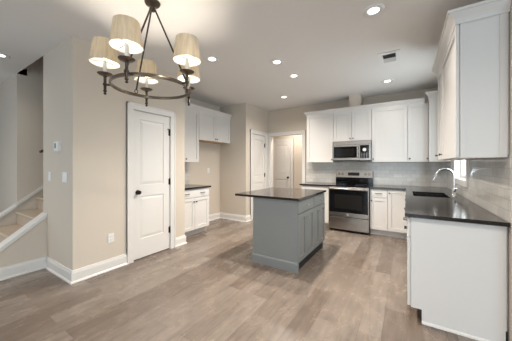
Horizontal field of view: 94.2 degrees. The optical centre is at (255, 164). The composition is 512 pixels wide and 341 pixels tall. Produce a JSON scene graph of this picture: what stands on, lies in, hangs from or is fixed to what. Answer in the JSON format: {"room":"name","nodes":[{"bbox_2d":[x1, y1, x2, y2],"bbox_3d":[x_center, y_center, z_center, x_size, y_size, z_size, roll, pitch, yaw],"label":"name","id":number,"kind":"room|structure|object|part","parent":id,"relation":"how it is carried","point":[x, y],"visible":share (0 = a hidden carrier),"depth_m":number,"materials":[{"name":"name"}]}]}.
{"room":"kitchen","nodes":[
{"label":"kitchen","id":0,"kind":"room"},
{"bbox_2d":[0,208,16,225],"bbox_3d":[-4.022,0.991,3.480,0.120,0.665,0.729,0,0,32],"label":"wall","id":1,"kind":"structure","parent":0,"point":[10,218],"depth_m":3.69,"materials":[{"name":"paint"}]},
{"bbox_2d":[0,204,16,217],"bbox_3d":[-4.027,0.933,3.471,0.160,0.616,0.749,0,0,32],"label":"trim","id":2,"kind":"structure","parent":1,"relation":"attached to","point":[12,207],"depth_m":3.69,"materials":[{"name":"white wood"}]},
{"bbox_2d":[0,36,84,269],"bbox_3d":[-3.642,-0.060,3.742,3.840,2.768,0.120,0,0,32],"label":"wall","id":3,"kind":"structure","parent":0,"point":[64,65],"depth_m":2.83,"materials":[{"name":"paint"}]},
{"bbox_2d":[54,141,60,151],"bbox_3d":[-2.380,-0.221,2.848,0.124,0.124,0.037,0,0,32],"label":"thermostat","id":4,"kind":"object","parent":3,"relation":"attached to","point":[57,145],"visible":1,"depth_m":2.82,"materials":[{"name":"white plastic"}]},
{"bbox_2d":[0,253,127,284],"bbox_3d":[-2.410,1.253,2.847,1.493,0.142,0.561,0,0,-10],"label":"baseboard","id":5,"kind":"structure","parent":3,"relation":"attached to","point":[70,276],"depth_m":2.86,"materials":[{"name":"white wood"}]},
{"bbox_2d":[62,172,66,181],"bbox_3d":[-2.235,0.144,2.771,0.118,0.116,0.012,0,0,32],"label":"light switch","id":6,"kind":"object","parent":3,"relation":"attached to","point":[64,174],"visible":1,"depth_m":2.76,"materials":[{"name":"white plastic"}]},
{"bbox_2d":[0,56,219,267],"bbox_3d":[-1.990,-1.126,5.507,1.380,4.900,6.330,0,0,32],"label":"wall","id":7,"kind":"structure","parent":0,"point":[28,86],"depth_m":3.89,"materials":[{"name":"paint"}]},
{"bbox_2d":[0,212,46,251],"bbox_3d":[-2.963,0.938,2.796,0.160,0.624,0.748,0,0,32],"label":"trim","id":8,"kind":"structure","parent":7,"relation":"attached to","point":[16,235],"depth_m":2.90,"materials":[{"name":"white wood"}]},
{"bbox_2d":[17,186,42,205],"bbox_3d":[-2.843,-0.717,5.208,0.020,2.722,3.450,0,0,32],"label":"trim","id":9,"kind":"structure","parent":7,"relation":"attached to","point":[41,187],"depth_m":3.87,"materials":[{"name":"white wood"}]},
{"bbox_2d":[185,162,188,183],"bbox_3d":[-1.643,0.178,4.760,0.006,0.467,0.790,0,0,32],"label":"backsplash","id":10,"kind":"structure","parent":7,"relation":"attached to","point":[186,163],"depth_m":5.04,"materials":[{"name":"tile"}]},
{"bbox_2d":[185,108,198,161],"bbox_3d":[-1.499,-0.582,4.645,0.363,1.053,0.750,0,0,32],"label":"upper cabinet","id":11,"kind":"object","parent":7,"relation":"attached to","point":[191,116],"visible":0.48,"depth_m":4.72,"materials":[{"name":"white paint"}]},
{"bbox_2d":[199,112,229,143],"bbox_3d":[-1.022,-0.813,5.396,0.363,0.591,1.025,0,0,32],"label":"upper cabinet","id":12,"kind":"object","parent":7,"relation":"attached to","point":[214,129],"visible":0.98,"depth_m":5.27,"materials":[{"name":"white paint"}]},
{"bbox_3d":[-1.038,-0.815,5.103,0.020,0.581,0.506,0,0,32],"label":"door","id":13,"kind":"part","parent":12,"relation":"part of","materials":[{"name":"white paint"}]},
{"bbox_2d":[185,102,231,119],"bbox_3d":[-1.070,-1.146,4.981,0.056,0.100,1.777,0,0,32],"label":"crown molding","id":14,"kind":"structure","parent":12,"relation":"attached to","point":[192,106],"depth_m":5.04,"materials":[{"name":"white paint"}]},
{"bbox_3d":[-0.764,-0.815,5.536,0.020,0.581,0.506,0,0,32],"label":"door","id":15,"kind":"part","parent":12,"relation":"part of","materials":[{"name":"white paint"}]},
{"bbox_2d":[85,41,184,265],"bbox_3d":[-1.924,-0.060,3.594,0.780,2.768,1.471,0,0,32],"label":"wall","id":16,"kind":"structure","parent":0,"point":[105,115],"depth_m":3.01,"materials":[{"name":"paint"}]},
{"bbox_2d":[108,233,113,242],"bbox_3d":[-1.830,0.924,3.006,0.009,0.116,0.072,0,0,32],"label":"wall outlet","id":17,"kind":"object","parent":16,"relation":"attached to","point":[110,236],"visible":1,"depth_m":3.00,"materials":[{"name":"white plastic"}]},
{"bbox_2d":[127,101,175,263],"bbox_3d":[-1.559,0.239,3.529,0.148,2.170,0.780,0,0,32],"label":"trim","id":18,"kind":"structure","parent":16,"relation":"attached to","point":[131,106],"depth_m":3.28,"materials":[{"name":"white wood"}]},
{"bbox_2d":[134,110,169,259],"bbox_3d":[-1.517,0.279,3.509,0.100,2.065,0.607,0,0,32],"label":"door","id":19,"kind":"structure","parent":16,"relation":"in","point":[151,131],"depth_m":3.49,"materials":[{"name":"white wood"}]},
{"bbox_2d":[176,235,186,246],"bbox_3d":[-1.300,1.253,3.965,0.178,0.142,0.232,0,0,32],"label":"baseboard","id":20,"kind":"structure","parent":16,"relation":"attached to","point":[181,240],"depth_m":3.93,"materials":[{"name":"white wood"}]},
{"bbox_2d":[0,218,477,340],"bbox_3d":[-0.667,1.374,2.495,10.200,0.100,10.900,0,0,32],"label":"floor","id":21,"kind":"structure","parent":0,"point":[209,287],"depth_m":2.36,"materials":[{"name":"brown wood"}]},
{"bbox_2d":[0,196,42,242],"bbox_3d":[-2.702,0.034,4.385,1.104,2.580,3.276,0,0,32],"label":"staircase","id":22,"kind":"structure","parent":21,"relation":"on","point":[25,216],"depth_m":3.56,"materials":[{"name":"beige carpet"}]},
{"bbox_2d":[185,187,208,236],"bbox_3d":[-1.378,0.883,4.578,0.638,0.881,0.765,0,0,32],"label":"base cabinet","id":23,"kind":"object","parent":21,"relation":"on","point":[196,200],"visible":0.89,"depth_m":4.48,"materials":[{"name":"white paint"}]},
{"bbox_3d":[-1.248,0.906,4.268,0.020,0.589,0.376,0,0,32],"label":"door","id":24,"kind":"part","parent":23,"relation":"part of","materials":[{"name":"white paint"}]},
{"bbox_3d":[-1.145,0.530,4.430,0.020,0.151,0.759,0,0,32],"label":"drawer","id":25,"kind":"part","parent":23,"relation":"part of","materials":[{"name":"white paint"}]},
{"bbox_2d":[185,184,210,189],"bbox_3d":[-1.373,0.427,4.589,0.635,0.030,0.790,0,0,32],"label":"countertop","id":26,"kind":"structure","parent":23,"relation":"on","point":[187,186],"depth_m":4.53,"materials":[{"name":"stone"}]},
{"bbox_3d":[-1.043,0.906,4.591,0.020,0.589,0.376,0,0,32],"label":"door","id":27,"kind":"part","parent":23,"relation":"part of","materials":[{"name":"white paint"}]},
{"bbox_2d":[251,193,324,272],"bbox_3d":[0.537,0.882,3.543,0.708,0.884,1.121,0,0,32],"label":"kitchen island","id":28,"kind":"object","parent":21,"relation":"on","point":[287,234],"visible":1,"depth_m":3.11,"materials":[{"name":"grey paint"}]},
{"bbox_3d":[0.525,1.265,3.550,0.680,0.118,1.121,0,0,32],"label":"molding","id":29,"kind":"part","parent":28,"relation":"part of","materials":[{"name":"grey paint"}]},
{"bbox_2d":[235,187,325,200],"bbox_3d":[0.419,0.425,3.630,0.970,0.030,1.164,0,0,32],"label":"island countertop","id":30,"kind":"structure","parent":28,"relation":"on","point":[293,194],"depth_m":3.41,"materials":[{"name":"stone"}]},
{"bbox_3d":[0.590,0.908,3.036,0.020,0.593,0.280,0,0,32],"label":"door","id":31,"kind":"part","parent":28,"relation":"part of","materials":[{"name":"grey paint"}]},
{"bbox_3d":[0.667,0.529,3.157,0.020,0.153,0.567,0,0,32],"label":"drawer","id":32,"kind":"part","parent":28,"relation":"part of","materials":[{"name":"grey paint"}]},
{"bbox_3d":[0.744,0.908,3.278,0.020,0.593,0.280,0,0,32],"label":"door","id":33,"kind":"part","parent":28,"relation":"part of","materials":[{"name":"grey paint"}]},
{"bbox_3d":[0.891,0.908,3.511,0.020,0.593,0.258,0,0,32],"label":"door","id":34,"kind":"part","parent":28,"relation":"part of","materials":[{"name":"grey paint"}]},
{"bbox_3d":[0.962,0.529,3.622,0.020,0.153,0.522,0,0,32],"label":"drawer","id":35,"kind":"part","parent":28,"relation":"part of","materials":[{"name":"grey paint"}]},
{"bbox_3d":[1.032,0.908,3.734,0.020,0.593,0.258,0,0,32],"label":"door","id":36,"kind":"part","parent":28,"relation":"part of","materials":[{"name":"grey paint"}]},
{"bbox_2d":[302,185,328,227],"bbox_3d":[1.400,0.883,5.298,0.600,0.881,0.636,0,0,32],"label":"base cabinet","id":37,"kind":"object","parent":21,"relation":"on","point":[326,188],"visible":0.09,"depth_m":4.95,"materials":[{"name":"white paint"}]},
{"bbox_3d":[1.253,0.530,5.066,0.594,0.151,0.020,0,0,32],"label":"drawer","id":38,"kind":"part","parent":37,"relation":"part of","materials":[{"name":"white paint"}]},
{"bbox_2d":[300,182,333,185],"bbox_3d":[1.389,0.427,5.306,0.633,0.030,0.636,0,0,32],"label":"countertop","id":39,"kind":"structure","parent":37,"relation":"on","point":[307,183],"depth_m":5.19,"materials":[{"name":"stone"}]},
{"bbox_3d":[1.380,0.906,4.986,0.294,0.589,0.020,0,0,32],"label":"door","id":40,"kind":"part","parent":37,"relation":"part of","materials":[{"name":"white paint"}]},
{"bbox_2d":[328,170,372,234],"bbox_3d":[1.952,0.721,4.890,0.752,1.205,0.726,0,0,32],"label":"range","id":41,"kind":"object","parent":21,"relation":"on","point":[349,197],"visible":0.98,"depth_m":4.67,"materials":[{"name":"silver metal"}]},
{"bbox_3d":[1.774,0.466,4.608,0.692,0.027,0.058,0,0,32],"label":"handle","id":42,"kind":"part","parent":41,"relation":"part of","materials":[{"name":"silver metal"}]},
{"bbox_3d":[1.796,0.715,4.644,0.716,0.447,0.029,0,0,32],"label":"door glass","id":43,"kind":"part","parent":41,"relation":"part of","materials":[{"name":"black glass"}]},
{"bbox_3d":[1.796,0.727,4.643,0.744,0.583,0.033,0,0,32],"label":"oven door","id":44,"kind":"part","parent":41,"relation":"part of","materials":[{"name":"silver metal"}]},
{"bbox_3d":[1.796,1.152,4.643,0.744,0.240,0.033,0,0,32],"label":"drawer","id":45,"kind":"part","parent":41,"relation":"part of","materials":[{"name":"silver metal"}]},
{"bbox_2d":[328,183,372,187],"bbox_3d":[1.950,0.417,4.886,0.752,0.022,0.596,0,0,32],"label":"cooktop","id":46,"kind":"object","parent":41,"relation":"in","point":[336,185],"depth_m":4.76,"materials":[{"name":"black glass"}]},
{"bbox_3d":[2.115,0.195,5.145,0.748,0.153,0.029,0,0,32],"label":"control panel","id":47,"kind":"part","parent":41,"relation":"part of","materials":[{"name":"silver metal"}]},
{"bbox_2d":[370,189,387,235],"bbox_3d":[2.425,0.883,4.649,0.292,0.881,0.636,0,0,32],"label":"base cabinet","id":48,"kind":"object","parent":21,"relation":"on","point":[378,198],"visible":0.96,"depth_m":4.42,"materials":[{"name":"white paint"}]},
{"bbox_3d":[2.278,0.530,4.417,0.286,0.151,0.020,0,0,32],"label":"drawer","id":49,"kind":"part","parent":48,"relation":"part of","materials":[{"name":"white paint"}]},
{"bbox_3d":[2.278,0.906,4.417,0.286,0.589,0.020,0,0,32],"label":"door","id":50,"kind":"part","parent":48,"relation":"part of","materials":[{"name":"white paint"}]},
{"bbox_2d":[388,189,406,238],"bbox_3d":[2.677,0.883,4.492,0.300,0.881,0.630,0,0,32],"label":"base cabinet","id":51,"kind":"object","parent":21,"relation":"on","point":[396,198],"visible":0.91,"depth_m":4.27,"materials":[{"name":"white paint"}]},
{"bbox_2d":[403,217,506,340],"bbox_3d":[1.717,0.883,2.159,0.646,0.881,0.666,0,0,32],"label":"base cabinet","id":52,"kind":"object","parent":21,"relation":"on","point":[457,271],"visible":0.93,"depth_m":1.86,"materials":[{"name":"white paint"}]},
{"bbox_3d":[1.484,0.530,2.314,0.020,0.151,0.647,0,0,32],"label":"drawer","id":53,"kind":"part","parent":52,"relation":"part of","materials":[{"name":"white paint"}]},
{"bbox_3d":[1.484,0.906,2.314,0.020,0.589,0.647,0,0,32],"label":"door","id":54,"kind":"part","parent":52,"relation":"part of","materials":[{"name":"white paint"}]},
{"bbox_3d":[1.595,1.314,1.850,0.499,0.019,0.013,0,0,32],"label":"shoe molding","id":55,"kind":"part","parent":52,"relation":"part of","materials":[{"name":"white wood"}]},
{"bbox_3d":[2.484,0.883,3.363,0.641,0.881,0.900,0,0,32],"label":"base cabinet","id":56,"kind":"object","parent":21,"relation":"on","visible":0},
{"bbox_2d":[370,185,509,226],"bbox_3d":[2.138,0.427,3.342,1.206,0.030,3.152,0,0,32],"label":"countertop","id":57,"kind":"structure","parent":56,"relation":"on","point":[458,208],"depth_m":2.30,"materials":[{"name":"stone"}]},
{"bbox_2d":[413,193,446,197],"bbox_3d":[2.433,0.538,3.336,0.401,0.191,0.676,0,0,32],"label":"sink","id":58,"kind":"object","parent":57,"relation":"in","point":[414,194],"visible":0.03,"depth_m":3.60,"materials":[{"name":"black metal"}]},
{"bbox_2d":[432,168,456,195],"bbox_3d":[2.546,0.227,3.211,0.269,0.370,0.129,0,0,32],"label":"kitchen faucet","id":59,"kind":"object","parent":57,"relation":"on","point":[450,170],"visible":1,"depth_m":3.19,"materials":[{"name":"silver metal"}]},
{"bbox_2d":[0,0,484,110],"bbox_3d":[-0.667,-1.495,2.495,10.200,0.100,10.900,0,0,32],"label":"ceiling","id":60,"kind":"structure","parent":0,"point":[334,49],"depth_m":2.74,"materials":[{"name":"paint"}]},
{"bbox_2d":[0,53,9,58],"bbox_3d":[-3.365,-1.440,3.126,0.190,0.010,0.190,0,0,32],"label":"recessed light","id":61,"kind":"object","parent":60,"relation":"in","point":[2,55],"visible":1,"depth_m":3.16,"materials":[{"name":"white plastic"}]},
{"bbox_2d":[89,0,200,106],"bbox_3d":[-0.897,-1.020,2.126,0.933,0.848,0.928,0,0,32],"label":"chandelier","id":62,"kind":"object","parent":60,"relation":"hanging from","point":[125,37],"visible":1,"depth_m":1.95,"materials":[{"name":"beige fabric"}]},
{"bbox_3d":[-1.286,-0.956,2.026,0.224,0.184,0.224,0,0,32],"label":"lamp shade","id":63,"kind":"part","parent":62,"relation":"part of","materials":[{"name":"fabric"}]},
{"bbox_3d":[-1.286,-0.765,2.026,0.118,0.022,0.118,0,0,32],"label":"drip dish","id":64,"kind":"part","parent":62,"relation":"part of","materials":[{"name":"brown metal"}]},
{"bbox_3d":[-1.270,-0.679,2.028,0.067,0.165,0.034,0,0,-8],"label":"candle arm","id":65,"kind":"part","parent":62,"relation":"part of","materials":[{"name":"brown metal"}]},
{"bbox_3d":[-0.948,-0.956,1.742,0.224,0.184,0.224,0,0,32],"label":"lamp shade","id":66,"kind":"part","parent":62,"relation":"part of","materials":[{"name":"fabric"}]},
{"bbox_3d":[-0.948,-0.765,1.742,0.118,0.022,0.118,0,0,32],"label":"drip dish","id":67,"kind":"part","parent":62,"relation":"part of","materials":[{"name":"brown metal"}]},
{"bbox_3d":[-0.947,-0.679,1.758,0.034,0.165,0.066,0,0,2],"label":"candle arm","id":68,"kind":"part","parent":62,"relation":"part of","materials":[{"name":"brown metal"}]},
{"bbox_3d":[-0.959,-1.056,1.954,0.014,0.660,0.305,0,0,13],"label":"rod","id":69,"kind":"part","parent":62,"relation":"part of","materials":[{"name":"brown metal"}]},
{"bbox_3d":[-1.052,-1.056,2.222,0.305,0.660,0.015,0,0,39],"label":"rod","id":70,"kind":"part","parent":62,"relation":"part of","materials":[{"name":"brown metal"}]},
{"bbox_3d":[-1.121,-0.956,2.436,0.224,0.184,0.224,0,0,32],"label":"lamp shade","id":71,"kind":"part","parent":62,"relation":"part of","materials":[{"name":"fabric"}]},
{"bbox_3d":[-1.111,-0.679,2.423,0.034,0.165,0.067,0,0,-38],"label":"candle arm","id":72,"kind":"part","parent":62,"relation":"part of","materials":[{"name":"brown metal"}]},
{"bbox_3d":[-1.121,-0.765,2.436,0.118,0.022,0.118,0,0,32],"label":"drip dish","id":73,"kind":"part","parent":62,"relation":"part of","materials":[{"name":"brown metal"}]},
{"bbox_3d":[-0.765,-1.056,2.177,0.304,0.659,0.015,0,0,-21],"label":"rod","id":74,"kind":"part","parent":62,"relation":"part of","materials":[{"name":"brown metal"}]},
{"bbox_3d":[-0.587,-0.679,1.984,0.067,0.165,0.034,0,0,32],"label":"candle arm","id":75,"kind":"part","parent":62,"relation":"part of","materials":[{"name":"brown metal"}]},
{"bbox_3d":[-0.573,-0.956,1.976,0.224,0.184,0.224,0,0,32],"label":"lamp shade","id":76,"kind":"part","parent":62,"relation":"part of","materials":[{"name":"fabric"}]},
{"bbox_3d":[-0.573,-0.765,1.976,0.118,0.022,0.118,0,0,32],"label":"drip dish","id":77,"kind":"part","parent":62,"relation":"part of","materials":[{"name":"brown metal"}]},
{"bbox_3d":[-0.680,-0.956,2.405,0.224,0.184,0.224,0,0,32],"label":"lamp shade","id":78,"kind":"part","parent":62,"relation":"part of","materials":[{"name":"fabric"}]},
{"bbox_2d":[205,56,218,61],"bbox_3d":[-0.600,-1.440,3.244,0.190,0.010,0.190,0,0,32],"label":"recessed light","id":79,"kind":"object","parent":60,"relation":"in","point":[208,58],"visible":1,"depth_m":3.24,"materials":[{"name":"white plastic"}]},
{"bbox_2d":[270,59,283,64],"bbox_3d":[0.295,-1.440,3.338,0.190,0.010,0.190,0,0,32],"label":"recessed light","id":80,"kind":"object","parent":60,"relation":"in","point":[275,61],"visible":1,"depth_m":3.33,"materials":[{"name":"white plastic"}]},
{"bbox_2d":[288,73,299,77],"bbox_3d":[0.615,-1.440,3.851,0.190,0.010,0.190,0,0,32],"label":"recessed light","id":81,"kind":"object","parent":60,"relation":"in","point":[294,75],"visible":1,"depth_m":3.83,"materials":[{"name":"white plastic"}]},
{"bbox_2d":[362,4,384,16],"bbox_3d":[1.100,-1.440,2.225,0.190,0.010,0.190,0,0,32],"label":"recessed light","id":82,"kind":"object","parent":60,"relation":"in","point":[373,10],"visible":1,"depth_m":2.22,"materials":[{"name":"white plastic"}]},
{"bbox_2d":[381,79,393,82],"bbox_3d":[2.264,-1.440,4.094,0.190,0.010,0.190,0,0,32],"label":"recessed light","id":83,"kind":"object","parent":60,"relation":"in","point":[386,80],"visible":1,"depth_m":4.09,"materials":[{"name":"white plastic"}]},
{"bbox_2d":[378,49,400,65],"bbox_3d":[1.796,-1.440,3.198,0.250,0.010,0.400,0,0,32],"label":"ceiling vent","id":84,"kind":"object","parent":60,"relation":"in","point":[393,56],"visible":1,"depth_m":3.18,"materials":[{"name":"white plastic"}]},
{"bbox_2d":[220,103,267,215],"bbox_3d":[-0.294,-0.060,6.153,0.793,2.768,1.023,0,0,32],"label":"wall","id":85,"kind":"structure","parent":0,"point":[235,155],"depth_m":5.69,"materials":[{"name":"paint"}]},
{"bbox_2d":[209,212,250,221],"bbox_3d":[-0.777,1.253,5.365,0.821,0.142,1.159,0,0,32],"label":"baseboard","id":86,"kind":"structure","parent":85,"relation":"attached to","point":[241,218],"depth_m":5.68,"materials":[{"name":"white wood"}]},
{"bbox_2d":[250,129,267,219],"bbox_3d":[0.032,0.239,6.013,0.148,2.170,0.800,0,0,32],"label":"trim","id":87,"kind":"structure","parent":85,"relation":"attached to","point":[252,132],"depth_m":5.71,"materials":[{"name":"white wood"}]},
{"bbox_2d":[253,134,264,190],"bbox_3d":[0.055,0.279,6.005,0.055,2.065,0.627,0,0,32],"label":"door","id":88,"kind":"structure","parent":85,"relation":"in","point":[258,140],"depth_m":6.01,"materials":[{"name":"white wood"}]},
{"bbox_2d":[273,135,301,188],"bbox_3d":[0.942,-0.060,6.798,2.190,2.768,1.150,0,0,32],"label":"wall","id":89,"kind":"structure","parent":0,"point":[297,138],"depth_m":7.14,"materials":[{"name":"paint"}]},
{"bbox_2d":[273,141,290,187],"bbox_3d":[0.767,0.293,7.386,0.632,2.038,0.100,0,0,32],"label":"door","id":90,"kind":"structure","parent":89,"relation":"in","point":[281,150],"depth_m":7.37,"materials":[{"name":"white wood"}]},
{"bbox_2d":[273,138,293,187],"bbox_3d":[0.788,0.251,7.418,0.815,2.145,0.028,0,0,32],"label":"trim","id":91,"kind":"structure","parent":89,"relation":"attached to","point":[282,139],"depth_m":7.23,"materials":[{"name":"white wood"}]},
{"bbox_2d":[268,87,437,184],"bbox_3d":[1.969,-0.060,5.394,3.942,2.768,0.120,0,0,32],"label":"wall","id":92,"kind":"structure","parent":0,"point":[288,119],"depth_m":5.79,"materials":[{"name":"paint"}]},
{"bbox_2d":[268,130,305,187],"bbox_3d":[0.796,0.239,6.133,1.055,2.170,0.168,0,0,32],"label":"trim","id":93,"kind":"structure","parent":92,"relation":"attached to","point":[301,132],"depth_m":6.15,"materials":[{"name":"white wood"}]},
{"bbox_2d":[307,114,336,162],"bbox_3d":[1.493,-0.582,5.409,0.596,1.053,0.361,0,0,32],"label":"upper cabinet","id":94,"kind":"object","parent":92,"relation":"attached to","point":[319,128],"visible":0.86,"depth_m":5.29,"materials":[{"name":"white paint"}]},
{"bbox_2d":[333,110,371,141],"bbox_3d":[2.061,-0.803,5.049,0.744,0.610,0.361,0,0,32],"label":"upper cabinet","id":95,"kind":"object","parent":92,"relation":"attached to","point":[357,125],"visible":0.97,"depth_m":4.91,"materials":[{"name":"white paint"}]},
{"bbox_3d":[1.827,-0.803,5.028,0.366,0.604,0.020,0,0,32],"label":"door","id":96,"kind":"part","parent":95,"relation":"part of","materials":[{"name":"white paint"}]},
{"bbox_2d":[332,140,371,160],"bbox_3d":[2.029,-0.286,4.998,0.738,0.415,0.465,0,0,32],"label":"microwave","id":97,"kind":"object","parent":95,"relation":"attached to","point":[358,150],"visible":0.98,"depth_m":4.82,"materials":[{"name":"silver metal"}]},
{"bbox_3d":[1.846,-0.254,4.910,0.524,0.312,0.030,0,0,32],"label":"door","id":98,"kind":"part","parent":97,"relation":"part of","materials":[{"name":"silver metal"}]},
{"bbox_3d":[1.841,-0.258,4.914,0.452,0.230,0.026,0,0,32],"label":"door glass","id":99,"kind":"part","parent":97,"relation":"part of","materials":[{"name":"black glass"}]},
{"bbox_3d":[2.159,-0.254,4.712,0.211,0.312,0.028,0,0,32],"label":"control panel","id":100,"kind":"part","parent":97,"relation":"part of","materials":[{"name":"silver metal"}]},
{"bbox_3d":[2.141,-0.803,4.829,0.366,0.604,0.020,0,0,32],"label":"door","id":101,"kind":"part","parent":95,"relation":"part of","materials":[{"name":"white paint"}]},
{"bbox_2d":[303,90,437,116],"bbox_3d":[2.251,-1.177,4.825,2.613,0.162,0.533,0,0,32],"label":"crown molding","id":102,"kind":"structure","parent":95,"relation":"attached to","point":[416,101],"depth_m":4.66,"materials":[{"name":"white paint"}]},
{"bbox_2d":[349,94,362,106],"bbox_3d":[2.123,-1.286,5.042,0.225,0.318,0.310,0,0,32],"label":"chase","id":103,"kind":"object","parent":92,"relation":"attached to","point":[354,100],"visible":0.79,"depth_m":4.91,"materials":[{"name":"paint"}]},
{"bbox_2d":[306,161,446,186],"bbox_3d":[2.354,0.168,5.076,2.698,0.487,0.006,0,0,32],"label":"backsplash","id":104,"kind":"structure","parent":92,"relation":"attached to","point":[384,173],"depth_m":4.83,"materials":[{"name":"tile"}]},
{"bbox_2d":[372,106,407,161],"bbox_3d":[2.631,-0.582,4.687,0.604,1.053,0.361,0,0,32],"label":"upper cabinet","id":105,"kind":"object","parent":92,"relation":"attached to","point":[389,125],"visible":1,"depth_m":4.56,"materials":[{"name":"white paint"}]},
{"bbox_2d":[408,103,427,161],"bbox_3d":[3.017,-0.582,4.442,0.305,1.053,0.361,0,0,32],"label":"upper cabinet","id":106,"kind":"object","parent":92,"relation":"attached to","point":[417,114],"visible":0.99,"depth_m":4.32,"materials":[{"name":"white paint"}]},
{"bbox_2d":[491,1,511,340],"bbox_3d":[3.733,-0.060,2.316,2.575,2.768,3.190,0,0,32],"label":"wall","id":107,"kind":"structure","parent":0,"point":[509,229],"depth_m":1.70,"materials":[{"name":"paint"}]},
{"bbox_2d":[435,66,441,159],"bbox_3d":[2.272,-0.582,2.723,0.326,1.053,0.368,0,0,32],"label":"upper cabinet","id":108,"kind":"object","parent":107,"relation":"attached to","point":[440,72],"visible":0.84,"depth_m":2.82,"materials":[{"name":"white paint"}]},
{"bbox_3d":[2.166,-0.582,2.790,0.020,1.047,0.362,0,0,32],"label":"door","id":109,"kind":"part","parent":108,"relation":"part of","materials":[{"name":"white paint"}]},
{"bbox_2d":[427,97,450,161],"bbox_3d":[3.231,-0.613,4.236,0.326,1.115,0.475,0,0,32],"label":"upper cabinet","id":110,"kind":"object","parent":107,"relation":"attached to","point":[432,102],"visible":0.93,"depth_m":4.07,"materials":[{"name":"white paint"}]},
{"bbox_3d":[3.036,-0.613,4.161,0.020,1.109,0.134,0,0,32],"label":"door","id":111,"kind":"part","parent":110,"relation":"part of","materials":[{"name":"white paint"}]},
{"bbox_2d":[454,160,468,187],"bbox_3d":[2.812,-0.341,3.178,0.144,1.220,0.930,0,0,32],"label":"window","id":112,"kind":"structure","parent":107,"relation":"in","point":[461,167],"depth_m":3.45,"materials":[{"name":"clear glass"}]},
{"bbox_3d":[2.826,-0.087,3.169,0.028,0.549,0.768,0,0,32],"label":"sash","id":113,"kind":"part","parent":112,"relation":"part of","materials":[{"name":"white"}]},
{"bbox_2d":[439,12,508,159],"bbox_3d":[1.926,-0.582,2.178,0.326,1.053,0.918,0,0,32],"label":"upper cabinet","id":114,"kind":"object","parent":107,"relation":"attached to","point":[475,65],"visible":0.99,"depth_m":1.80,"materials":[{"name":"white paint"}]},
{"bbox_3d":[1.821,-0.582,2.247,0.020,1.047,0.909,0,0,32],"label":"door","id":115,"kind":"part","parent":114,"relation":"part of","materials":[{"name":"white paint"}]},
{"bbox_2d":[432,0,511,76],"bbox_3d":[2.013,-1.146,2.341,0.354,0.100,1.402,0,0,32],"label":"crown molding","id":116,"kind":"structure","parent":114,"relation":"attached to","point":[487,8],"depth_m":1.82,"materials":[{"name":"white paint"}]},
{"bbox_3d":[1.703,-0.582,1.786,0.259,1.053,0.018,0,0,32],"label":"panel","id":117,"kind":"part","parent":114,"relation":"part of","materials":[{"name":"white paint"}]},
{"bbox_2d":[447,154,510,222],"bbox_3d":[2.650,0.168,3.017,0.006,0.487,3.154,0,0,32],"label":"backsplash","id":118,"kind":"structure","parent":107,"relation":"attached to","point":[489,188],"depth_m":2.11,"materials":[{"name":"tile"}]}
]}

